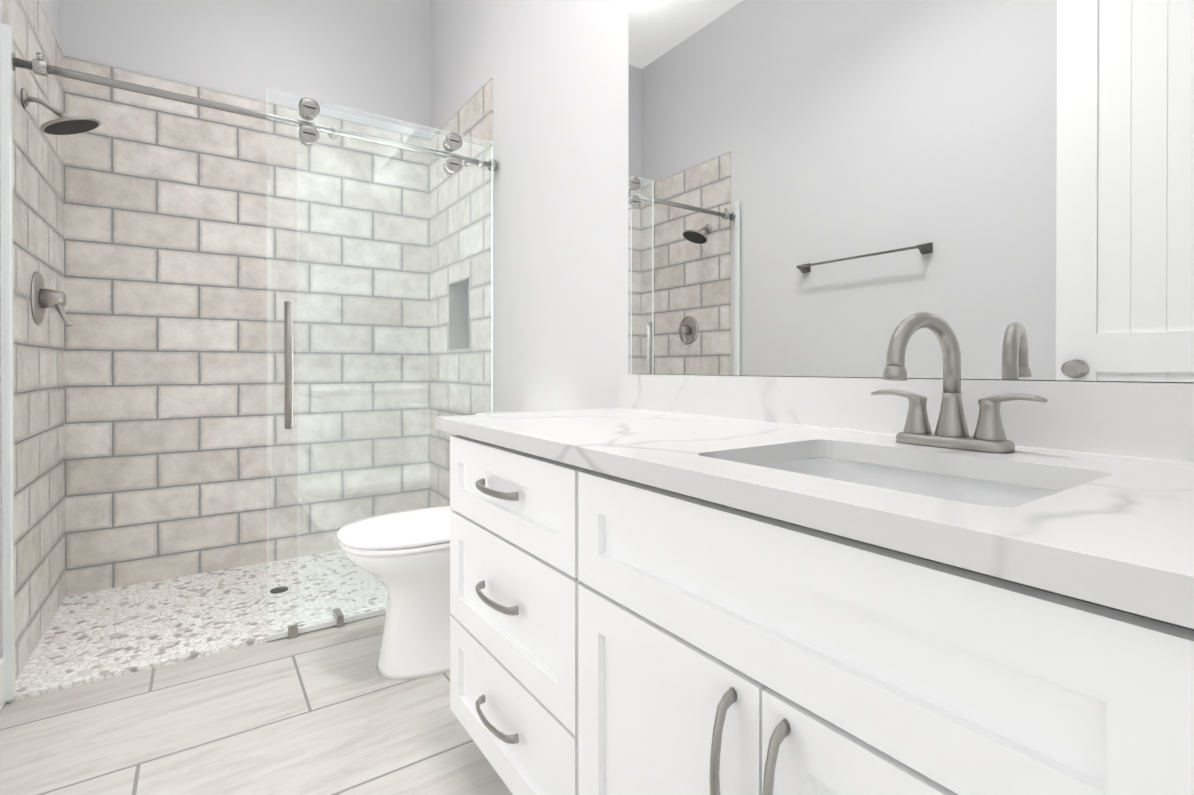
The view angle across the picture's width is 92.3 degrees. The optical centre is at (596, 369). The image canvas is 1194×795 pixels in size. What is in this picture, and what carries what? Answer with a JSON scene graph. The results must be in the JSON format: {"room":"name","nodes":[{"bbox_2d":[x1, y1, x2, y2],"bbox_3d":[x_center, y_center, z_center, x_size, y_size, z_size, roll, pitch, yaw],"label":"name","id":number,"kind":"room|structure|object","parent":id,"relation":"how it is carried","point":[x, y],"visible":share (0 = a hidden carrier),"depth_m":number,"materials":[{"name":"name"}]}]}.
{"room":"bathroom","nodes":[
{"label":"bathroom","id":0,"kind":"room"},
{"bbox_2d":[0,0,65,679],"bbox_3d":[-1.275,-0.583,0.925,0.132,3.050,3.590,0,0,-35],"label":"wall","id":1,"kind":"structure","parent":0,"point":[39,401],"depth_m":1.93,"materials":[{"name":"beige tile"}]},
{"bbox_2d":[0,653,5,711],"bbox_3d":[-1.266,0.874,1.026,0.015,0.135,1.538,0,0,-35],"label":"baseboard","id":2,"kind":"structure","parent":1,"relation":"attached to","point":[2,702],"depth_m":1.58,"materials":[{"name":"white paint"}]},
{"bbox_2d":[31,272,72,325],"bbox_3d":[-1.853,-0.238,1.967,0.098,0.184,0.176,0,0,-35],"label":"shower valve","id":3,"kind":"object","parent":1,"relation":"attached to","point":[42,298],"visible":1,"depth_m":1.93,"materials":[{"name":"silver metal"}]},
{"bbox_2d":[21,88,100,134],"bbox_3d":[-1.721,-0.818,1.850,0.185,0.123,0.158,0,0,-35],"label":"shower head","id":4,"kind":"object","parent":1,"relation":"attached to","point":[65,124],"visible":1,"depth_m":1.83},
{"bbox_2d":[60,0,430,595],"bbox_3d":[-1.585,-0.591,2.811,1.765,3.050,0.132,0,0,-35],"label":"wall","id":5,"kind":"structure","parent":0,"point":[169,233],"depth_m":2.65,"materials":[{"name":"beige tile"}]},
{"bbox_2d":[0,550,512,794],"bbox_3d":[-0.603,0.983,1.395,1.765,0.114,3.590,0,0,-35],"label":"floor","id":6,"kind":"structure","parent":0,"point":[330,710],"depth_m":1.61,"materials":[{"name":"beige tile"}]},
{"bbox_2d":[0,23,496,700],"bbox_3d":[-1.045,-0.012,2.031,1.500,1.900,0.126,0,0,-35],"label":"shower door","id":7,"kind":"structure","parent":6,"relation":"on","point":[310,133],"depth_m":2.08,"materials":[{"name":"clear glass"}]},
{"bbox_2d":[270,586,287,592],"bbox_3d":[-1.327,0.919,2.395,0.068,0.004,0.068,0,0,-35],"label":"shower drain","id":8,"kind":"object","parent":6,"relation":"on","point":[277,590],"depth_m":2.39,"materials":[{"name":"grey metal"}]},
{"bbox_2d":[337,411,523,679],"bbox_3d":[-0.477,0.552,1.917,0.718,0.772,0.410,0,0,-35],"label":"toilet","id":9,"kind":"object","parent":6,"relation":"on","point":[403,557],"visible":0.35,"depth_m":1.75,"materials":[{"name":"white ceramic"}]},
{"bbox_2d":[436,422,1193,794],"bbox_3d":[0.289,0.545,0.915,0.596,0.794,1.541,0,0,-35],"label":"bathroom vanity","id":10,"kind":"object","parent":6,"relation":"on","point":[734,586],"depth_m":0.63,"materials":[{"name":"white wood"}]},
{"bbox_2d":[436,406,1193,605],"bbox_3d":[0.290,0.133,0.923,0.584,0.030,1.556,0,0,-35],"label":"countertop","id":11,"kind":"structure","parent":10,"relation":"on","point":[1126,521],"depth_m":0.61,"materials":[{"name":"white stone"}]},
{"bbox_2d":[871,312,1047,452],"bbox_3d":[0.497,0.016,0.844,0.164,0.202,0.244,0,0,-35],"label":"faucet","id":12,"kind":"object","parent":11,"relation":"on","point":[951,431],"visible":1,"depth_m":0.85,"materials":[{"name":"silver metal"}]},
{"bbox_2d":[429,0,1193,506],"bbox_3d":[0.069,-0.587,1.852,0.132,3.050,3.590,0,0,-35],"label":"wall","id":13,"kind":"structure","parent":0,"point":[535,92],"depth_m":2.21,"materials":[{"name":"white paint"}]},
{"bbox_2d":[621,374,1193,461],"bbox_3d":[0.522,0.067,1.083,0.020,0.100,1.556,0,0,-35],"label":"backsplash","id":14,"kind":"structure","parent":13,"relation":"attached to","point":[1153,420],"depth_m":0.93,"materials":[{"name":"white stone"}]},
{"bbox_2d":[628,0,1193,381],"bbox_3d":[0.533,-0.697,1.076,0.006,1.424,1.537,0,0,-35],"label":"mirror","id":15,"kind":"object","parent":13,"relation":"attached to","point":[1003,189],"visible":1,"depth_m":1.03,"materials":[{"name":"silver mirror"}]}
]}

